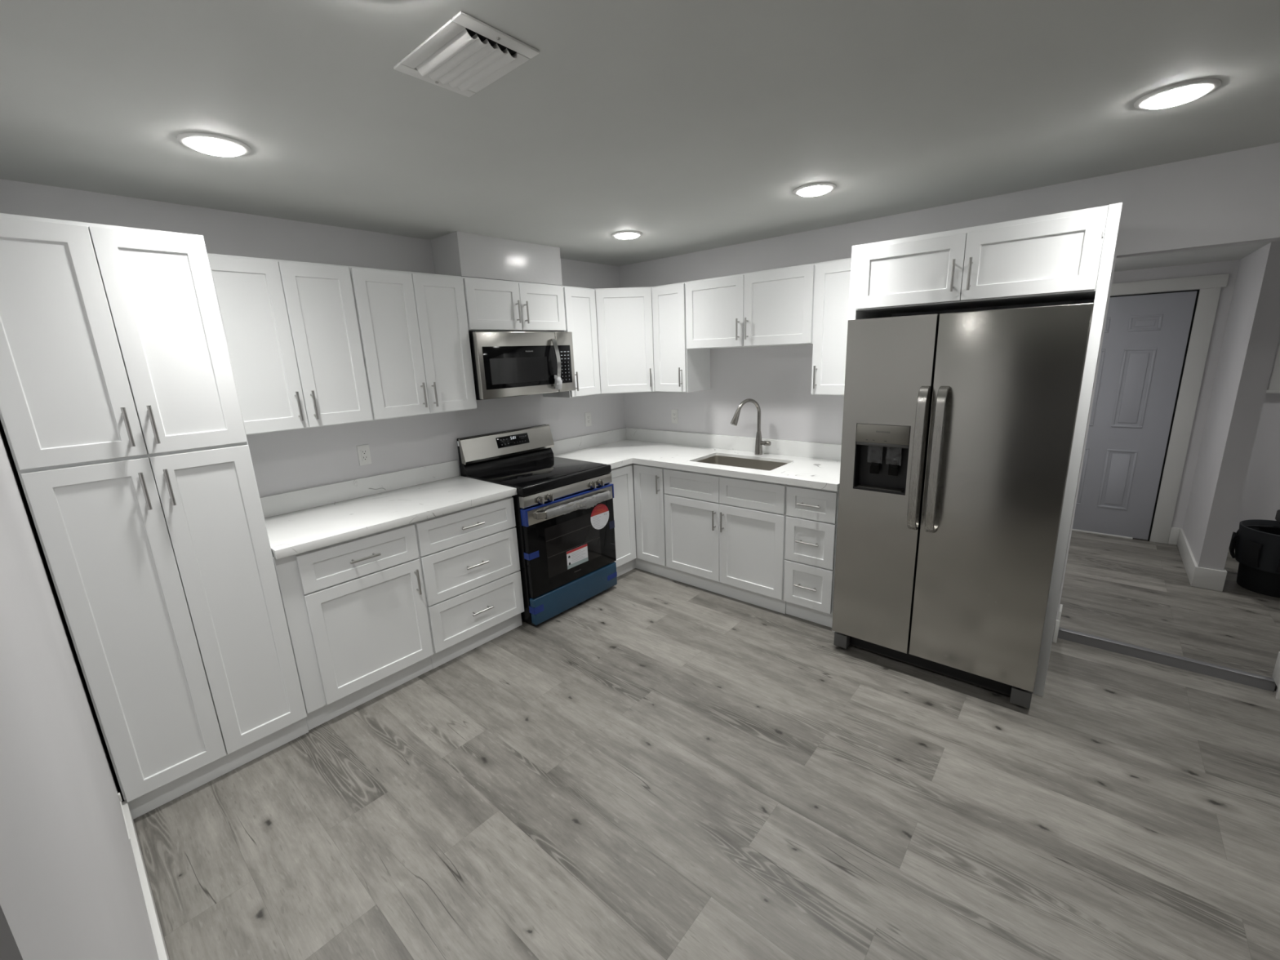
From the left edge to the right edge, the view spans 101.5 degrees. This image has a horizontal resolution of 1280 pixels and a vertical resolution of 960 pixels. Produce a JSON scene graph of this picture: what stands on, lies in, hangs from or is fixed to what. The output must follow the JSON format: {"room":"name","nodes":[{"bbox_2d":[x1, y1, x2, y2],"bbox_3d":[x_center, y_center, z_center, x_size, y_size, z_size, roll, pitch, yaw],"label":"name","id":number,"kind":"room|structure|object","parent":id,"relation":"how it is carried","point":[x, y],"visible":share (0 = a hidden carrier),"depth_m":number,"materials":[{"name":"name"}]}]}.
{"room":"kitchen","nodes":[
{"label":"kitchen","id":0,"kind":"room"},
{"bbox_2d":[0,419,158,959],"bbox_3d":[-1.457,0.254,1.182,2.712,2.384,0.120,9,18,40],"label":"wall","id":1,"kind":"structure","parent":0,"point":[70,886],"depth_m":0.73,"materials":[{"name":"paint"}]},
{"bbox_2d":[117,792,130,839],"bbox_3d":[-1.820,1.183,1.847,0.260,0.033,0.006,9,18,40],"label":"trim","id":2,"kind":"structure","parent":1,"relation":"attached to","point":[118,793],"depth_m":1.87,"materials":[{"name":"white paint"}]},
{"bbox_2d":[121,800,169,959],"bbox_3d":[-1.141,1.387,1.307,2.112,0.100,0.016,9,18,40],"label":"baseboard","id":3,"kind":"structure","parent":1,"relation":"attached to","point":[162,951],"depth_m":1.64,"materials":[{"name":"white paint"}]},
{"bbox_2d":[0,178,625,497],"bbox_3d":[-2.288,0.014,2.363,0.120,2.404,6.720,9,18,40],"label":"wall","id":4,"kind":"structure","parent":0,"point":[295,460],"depth_m":2.88,"materials":[{"name":"paint"}]},
{"bbox_2d":[207,253,373,435],"bbox_3d":[-1.724,-0.639,2.531,0.359,0.766,0.620,9,18,40],"label":"upper cabinet","id":5,"kind":"object","parent":4,"relation":"attached to","point":[291,331],"visible":0.86,"depth_m":2.43,"materials":[{"name":"white paint"}]},
{"bbox_2d":[259,459,459,517],"bbox_3d":[-1.620,0.043,3.050,0.020,0.106,1.236,9,18,40],"label":"backsplash","id":6,"kind":"structure","parent":4,"relation":"attached to","point":[304,499],"depth_m":3.01,"materials":[{"name":"white stone"}]},
{"bbox_2d":[356,444,371,465],"bbox_3d":[-1.603,-0.146,3.044,0.008,0.116,0.068,9,18,40],"label":"wall outlet","id":7,"kind":"object","parent":4,"relation":"attached to","point":[363,451],"visible":1,"depth_m":3.04,"materials":[{"name":"white plastic"}]},
{"bbox_2d":[360,448,368,461],"bbox_3d":[-1.601,-0.145,3.042,0.003,0.066,0.033,9,18,40],"label":"receptacle","id":8,"kind":"object","parent":7,"relation":"attached to","point":[364,452],"depth_m":3.04,"materials":[{"name":"white plastic"}]},
{"bbox_2d":[348,266,476,420],"bbox_3d":[-1.319,-0.765,2.986,0.359,0.766,0.620,9,18,40],"label":"upper cabinet","id":9,"kind":"object","parent":4,"relation":"attached to","point":[413,328],"visible":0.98,"depth_m":2.87,"materials":[{"name":"white paint"}]},
{"bbox_2d":[461,276,565,331],"bbox_3d":[-0.876,-1.130,3.441,0.359,0.303,0.765,9,18,40],"label":"upper cabinet","id":10,"kind":"object","parent":4,"relation":"attached to","point":[491,304],"visible":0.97,"depth_m":3.31,"materials":[{"name":"white paint"}]},
{"bbox_2d":[468,331,575,399],"bbox_3d":[-0.834,-0.775,3.498,0.438,0.404,0.759,9,18,40],"label":"microwave","id":11,"kind":"object","parent":10,"relation":"attached to","point":[505,364],"visible":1,"depth_m":3.33,"materials":[{"name":"silver metal"}]},
{"bbox_2d":[542,285,600,397],"bbox_3d":[-0.518,-1.014,3.889,0.359,0.766,0.304,9,18,40],"label":"upper cabinet","id":12,"kind":"object","parent":4,"relation":"attached to","point":[580,303],"visible":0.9,"depth_m":3.81,"materials":[{"name":"white paint"}]},
{"bbox_2d":[584,412,591,426],"bbox_3d":[-0.431,-0.506,4.364,0.008,0.116,0.068,9,18,40],"label":"wall outlet","id":13,"kind":"object","parent":4,"relation":"attached to","point":[587,415],"visible":1,"depth_m":4.36,"materials":[{"name":"white plastic"}]},
{"bbox_2d":[586,415,590,423],"bbox_3d":[-0.429,-0.506,4.363,0.003,0.066,0.033,9,18,40],"label":"receptacle","id":14,"kind":"object","parent":13,"relation":"attached to","point":[588,416],"depth_m":4.36,"materials":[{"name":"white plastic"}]},
{"bbox_2d":[551,427,626,455],"bbox_3d":[-0.420,-0.330,4.401,0.020,0.106,0.925,9,18,40],"label":"backsplash","id":15,"kind":"structure","parent":4,"relation":"attached to","point":[563,446],"depth_m":4.37,"materials":[{"name":"white stone"}]},
{"bbox_2d":[593,286,655,394],"bbox_3d":[-0.122,-1.090,4.138,0.621,0.766,0.615,9,18,40],"label":"upper cabinet","id":16,"kind":"object","parent":4,"relation":"attached to","point":[624,323],"visible":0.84,"depth_m":3.92,"materials":[{"name":"white paint"}]},
{"bbox_2d":[431,231,562,285],"bbox_3d":[-0.906,-1.405,3.404,0.296,0.242,0.774,9,18,40],"label":"wall","id":17,"kind":"structure","parent":0,"point":[461,254],"depth_m":3.21,"materials":[{"name":"paint"}]},
{"bbox_2d":[0,0,1279,266],"bbox_3d":[-0.209,-0.836,0.194,5.840,0.100,6.830,9,18,40],"label":"ceiling","id":18,"kind":"structure","parent":0,"point":[687,126],"depth_m":1.57,"materials":[{"name":"paint"}]},
{"bbox_2d":[176,132,250,156],"bbox_3d":[-1.398,-1.095,1.724,0.194,0.019,0.194,9,18,40],"label":"recessed light","id":19,"kind":"object","parent":18,"relation":"in","point":[215,144],"visible":1,"depth_m":1.69,"materials":[{"name":"white plastic"}]},
{"bbox_2d":[185,137,244,156],"bbox_3d":[-1.398,-1.092,1.725,0.151,0.012,0.151,9,18,40],"label":"diffuser","id":20,"kind":"object","parent":19,"relation":"attached to","point":[215,146],"depth_m":1.70,"materials":[{"name":"white plastic"}]},
{"bbox_2d":[393,11,539,97],"bbox_3d":[-0.431,-1.032,1.293,0.314,0.016,0.214,9,18,40],"label":"ceiling vent","id":21,"kind":"object","parent":18,"relation":"in","point":[466,55],"visible":1,"depth_m":1.27,"materials":[{"name":"white plastic"}]},
{"bbox_2d":[611,231,642,239],"bbox_3d":[-0.081,-1.516,3.251,0.194,0.019,0.194,9,18,40],"label":"recessed light","id":22,"kind":"object","parent":18,"relation":"in","point":[621,234],"visible":1,"depth_m":3.21,"materials":[{"name":"white plastic"}]},
{"bbox_2d":[614,232,639,239],"bbox_3d":[-0.081,-1.512,3.252,0.151,0.012,0.151,9,18,40],"label":"diffuser","id":23,"kind":"object","parent":22,"relation":"attached to","point":[618,235],"depth_m":3.22,"materials":[{"name":"white plastic"}]},
{"bbox_2d":[792,182,835,196],"bbox_3d":[0.823,-1.365,2.473,0.194,0.019,0.194,9,18,40],"label":"recessed light","id":24,"kind":"object","parent":18,"relation":"in","point":[813,189],"visible":1,"depth_m":2.43,"materials":[{"name":"white plastic"}]},
{"bbox_2d":[797,186,831,196],"bbox_3d":[0.823,-1.361,2.474,0.151,0.012,0.151,9,18,40],"label":"diffuser","id":25,"kind":"object","parent":24,"relation":"attached to","point":[804,191],"depth_m":2.44,"materials":[{"name":"white plastic"}]},
{"bbox_2d":[1133,78,1222,109],"bbox_3d":[1.678,-1.198,1.640,0.194,0.019,0.194,9,18,40],"label":"recessed light","id":26,"kind":"object","parent":18,"relation":"in","point":[1180,93],"visible":1,"depth_m":1.61,"materials":[{"name":"white plastic"}]},
{"bbox_2d":[1142,84,1210,109],"bbox_3d":[1.678,-1.195,1.641,0.151,0.012,0.151,9,18,40],"label":"diffuser","id":27,"kind":"object","parent":26,"relation":"attached to","point":[1162,98],"depth_m":1.62,"materials":[{"name":"white plastic"}]},
{"bbox_2d":[116,568,1279,959],"bbox_3d":[-0.088,1.545,0.798,5.600,0.050,6.670,9,18,40],"label":"floor","id":28,"kind":"structure","parent":0,"point":[655,766],"depth_m":1.95,"materials":[{"name":"grey laminate"}]},
{"bbox_2d":[0,213,308,819],"bbox_3d":[-1.984,0.166,2.139,0.664,2.147,0.614,9,18,40],"label":"pantry cabinet","id":29,"kind":"object","parent":28,"relation":"on","point":[121,417],"visible":1,"depth_m":1.90,"materials":[{"name":"white paint"}]},
{"bbox_2d":[272,522,433,730],"bbox_3d":[-1.558,0.661,2.740,0.664,0.871,0.618,9,18,40],"label":"base cabinet","id":30,"kind":"object","parent":28,"relation":"on","point":[355,610],"visible":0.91,"depth_m":2.52,"materials":[{"name":"white paint"}]},
{"bbox_2d":[413,496,524,669],"bbox_3d":[-1.158,0.537,3.190,0.664,0.871,0.609,9,18,40],"label":"base cabinet","id":31,"kind":"object","parent":28,"relation":"on","point":[468,557],"visible":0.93,"depth_m":2.97,"materials":[{"name":"white paint"}]},
{"bbox_2d":[259,459,516,559],"bbox_3d":[-1.381,0.101,2.855,0.647,0.146,1.236,9,18,40],"label":"countertop","id":32,"kind":"structure","parent":31,"relation":"on","point":[304,520],"depth_m":2.82,"materials":[{"name":"white stone"}]},
{"bbox_2d":[456,424,617,625],"bbox_3d":[-0.662,0.262,3.624,0.753,1.164,0.760,9,18,40],"label":"range","id":33,"kind":"object","parent":28,"relation":"on","point":[564,512],"visible":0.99,"depth_m":3.46,"materials":[{"name":"black metal"}]},
{"bbox_2d":[466,456,611,496],"bbox_3d":[-0.675,-0.041,3.553,0.612,0.058,0.759,9,18,40],"label":"cooktop","id":34,"kind":"object","parent":33,"relation":"in","point":[538,476],"depth_m":3.46,"materials":[{"name":"black glass"}]},
{"bbox_2d":[610,463,669,577],"bbox_3d":[-0.058,0.240,4.243,0.914,0.871,0.916,9,18,40],"label":"base cabinet","id":35,"kind":"object","parent":28,"relation":"on","point":[638,500],"visible":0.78,"depth_m":3.92,"materials":[{"name":"white paint"}]},
{"bbox_2d":[551,427,841,491],"bbox_3d":[0.393,-0.178,3.721,2.162,0.146,0.925,9,18,40],"label":"countertop","id":36,"kind":"structure","parent":35,"relation":"on","point":[817,465],"depth_m":3.85,"materials":[{"name":"white stone"}]},
{"bbox_2d":[695,455,788,471],"bbox_3d":[0.700,-0.009,3.650,0.659,0.214,0.391,9,18,40],"label":"sink","id":37,"kind":"object","parent":36,"relation":"in","point":[717,460],"visible":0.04,"depth_m":3.80,"materials":[{"name":"silver metal"}]},
{"bbox_2d":[730,398,771,455],"bbox_3d":[0.774,-0.371,3.718,0.312,0.412,0.112,-6,14,-15],"label":"kitchen faucet","id":38,"kind":"object","parent":36,"relation":"on","point":[758,442],"visible":1,"depth_m":3.74,"materials":[{"name":"silver metal"}]},
{"bbox_2d":[663,467,787,613],"bbox_3d":[0.726,0.328,3.744,0.934,0.871,0.664,9,18,40],"label":"base cabinet","id":39,"kind":"object","parent":28,"relation":"on","point":[725,535],"visible":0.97,"depth_m":3.49,"materials":[{"name":"white paint"}]},
{"bbox_2d":[783,484,839,627],"bbox_3d":[1.198,0.405,3.345,0.309,0.871,0.664,9,18,40],"label":"base cabinet","id":40,"kind":"object","parent":28,"relation":"on","point":[811,517],"visible":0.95,"depth_m":3.12,"materials":[{"name":"white paint"}]},
{"bbox_2d":[832,244,891,631],"bbox_3d":[1.323,-0.196,3.098,0.037,2.145,0.619,9,18,40],"label":"end panel","id":41,"kind":"object","parent":28,"relation":"on","point":[853,314],"visible":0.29,"depth_m":2.68,"materials":[{"name":"white paint"}]},
{"bbox_2d":[831,302,1093,708],"bbox_3d":[1.618,0.074,2.711,0.905,1.778,0.855,9,18,40],"label":"refrigerator","id":42,"kind":"object","parent":28,"relation":"on","point":[958,428],"visible":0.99,"depth_m":2.37,"materials":[{"name":"silver metal"}]},
{"bbox_2d":[1032,202,1122,696],"bbox_3d":[2.060,-0.076,2.476,0.038,2.146,0.621,9,18,40],"label":"end panel","id":43,"kind":"object","parent":28,"relation":"on","point":[1113,217],"visible":0.98,"depth_m":2.21,"materials":[{"name":"white paint"}]},
{"bbox_2d":[1057,626,1275,691],"bbox_3d":[2.680,0.917,2.724,0.812,0.054,0.036,9,18,40],"label":"step","id":44,"kind":"structure","parent":28,"relation":"on","point":[1241,677],"depth_m":2.67,"materials":[{"name":"grey wood"}]},
{"bbox_2d":[618,142,1279,692],"bbox_3d":[2.024,-0.299,2.947,5.600,2.404,0.110,9,18,40],"label":"wall","id":45,"kind":"structure","parent":0,"point":[1228,198],"depth_m":3.02,"materials":[{"name":"paint"}]},
{"bbox_2d":[671,408,678,423],"bbox_3d":[0.287,-0.528,4.345,0.068,0.116,0.008,9,18,40],"label":"wall outlet","id":46,"kind":"object","parent":45,"relation":"attached to","point":[674,413],"visible":1,"depth_m":4.34,"materials":[{"name":"white plastic"}]},
{"bbox_2d":[672,412,675,420],"bbox_3d":[0.286,-0.527,4.343,0.033,0.066,0.003,9,18,40],"label":"receptacle","id":47,"kind":"object","parent":46,"relation":"attached to","point":[673,413],"depth_m":4.34,"materials":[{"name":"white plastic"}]},
{"bbox_2d":[651,281,710,392],"bbox_3d":[0.303,-1.060,3.944,0.302,0.766,0.359,9,18,40],"label":"upper cabinet","id":48,"kind":"object","parent":45,"relation":"attached to","point":[677,368],"visible":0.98,"depth_m":3.85,"materials":[{"name":"white paint"}]},
{"bbox_2d":[626,427,841,460],"bbox_3d":[0.694,-0.288,4.041,2.142,0.106,0.020,9,18,40],"label":"backsplash","id":49,"kind":"structure","parent":45,"relation":"attached to","point":[785,447],"depth_m":3.99,"materials":[{"name":"white stone"}]},
{"bbox_2d":[684,262,816,349],"bbox_3d":[0.767,-1.132,3.512,0.934,0.460,0.359,9,18,40],"label":"upper cabinet","id":50,"kind":"object","parent":45,"relation":"attached to","point":[775,307],"visible":0.98,"depth_m":3.37,"materials":[{"name":"white paint"}]},
{"bbox_2d":[810,257,851,395],"bbox_3d":[1.247,-0.906,3.148,0.312,0.766,0.359,9,18,40],"label":"upper cabinet","id":51,"kind":"object","parent":45,"relation":"attached to","point":[833,277],"visible":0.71,"depth_m":3.07,"materials":[{"name":"white paint"}]},
{"bbox_2d":[855,204,1108,314],"bbox_3d":[1.638,-1.020,2.553,0.932,0.314,0.675,9,18,40],"label":"upper cabinet","id":52,"kind":"object","parent":45,"relation":"attached to","point":[1056,257],"visible":0.98,"depth_m":2.30,"materials":[{"name":"white paint"}]},
{"bbox_2d":[1052,604,1062,643],"bbox_3d":[2.354,0.808,2.950,0.018,0.186,0.124,9,18,40],"label":"baseboard","id":53,"kind":"structure","parent":45,"relation":"attached to","point":[1057,621],"depth_m":2.91,"materials":[{"name":"white paint"}]},
{"bbox_2d":[1271,651,1279,700],"bbox_3d":[3.576,1.007,1.920,1.610,0.186,0.124,9,18,40],"label":"baseboard","id":54,"kind":"structure","parent":45,"relation":"attached to","point":[1276,674],"depth_m":2.43,"materials":[{"name":"white paint"}]},
{"bbox_2d":[1059,530,1279,691],"bbox_3d":[3.738,0.773,3.154,3.000,0.050,2.065,9,18,40],"label":"floor","id":55,"kind":"structure","parent":0,"point":[1136,592],"depth_m":3.16,"materials":[{"name":"grey laminate"}]},
{"bbox_2d":[1229,519,1279,597],"bbox_3d":[4.009,0.494,3.281,0.438,0.413,0.438,9,18,40],"label":"bucket","id":56,"kind":"object","parent":55,"relation":"on","point":[1255,544],"visible":0.98,"depth_m":3.26,"materials":[{"name":"black plastic"}]},
{"bbox_2d":[1275,509,1279,524],"bbox_3d":[4.106,0.269,3.133,0.340,0.081,0.320,9,18,40],"label":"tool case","id":57,"kind":"object","parent":56,"relation":"on","point":[1277,514],"visible":1,"depth_m":3.31,"materials":[{"name":"black plastic"}]},
{"bbox_2d":[1110,259,1279,540],"bbox_3d":[4.405,-0.531,3.694,3.000,2.320,0.120,9,18,40],"label":"wall","id":58,"kind":"structure","parent":0,"point":[1260,495],"depth_m":3.75,"materials":[{"name":"paint"}]},
{"bbox_2d":[1071,289,1199,541],"bbox_3d":[3.720,-0.484,4.210,0.810,1.901,0.034,9,18,40],"label":"door","id":59,"kind":"structure","parent":58,"relation":"in","point":[1146,338],"depth_m":4.08,"materials":[{"name":"grey paint"}]},
{"bbox_2d":[1110,273,1229,543],"bbox_3d":[3.723,-0.529,4.203,1.063,1.992,0.022,9,18,40],"label":"door frame","id":60,"kind":"structure","parent":58,"relation":"attached to","point":[1210,286],"depth_m":3.88,"materials":[{"name":"white paint"}]},
{"bbox_2d":[1168,527,1235,553],"bbox_3d":[4.843,0.548,3.511,1.836,0.135,0.014,9,18,40],"label":"baseboard","id":61,"kind":"structure","parent":58,"relation":"attached to","point":[1174,533],"depth_m":4.08,"materials":[{"name":"white paint"}]},
{"bbox_2d":[1266,339,1279,393],"bbox_3d":[4.637,-0.862,3.280,0.880,0.642,0.050,9,18,40],"label":"window","id":62,"kind":"structure","parent":58,"relation":"in","point":[1274,383],"depth_m":3.58,"materials":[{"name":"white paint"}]},
{"bbox_2d":[1114,240,1279,271],"bbox_3d":[3.751,-1.339,2.668,3.120,0.120,2.147,9,18,40],"label":"ceiling","id":63,"kind":"structure","parent":0,"point":[1233,252],"depth_m":3.39,"materials":[{"name":"paint"}]},
{"bbox_2d":[1182,240,1279,570],"bbox_3d":[3.905,-0.463,3.451,0.112,2.300,0.912,9,18,40],"label":"wall","id":64,"kind":"structure","parent":0,"point":[1251,335],"depth_m":3.23,"materials":[{"name":"paint"}]},
{"bbox_2d":[1177,528,1226,591],"bbox_3d":[3.941,0.541,3.688,0.140,0.135,0.926,9,18,40],"label":"baseboard","id":65,"kind":"structure","parent":64,"relation":"attached to","point":[1199,577],"depth_m":3.38,"materials":[{"name":"white paint"}]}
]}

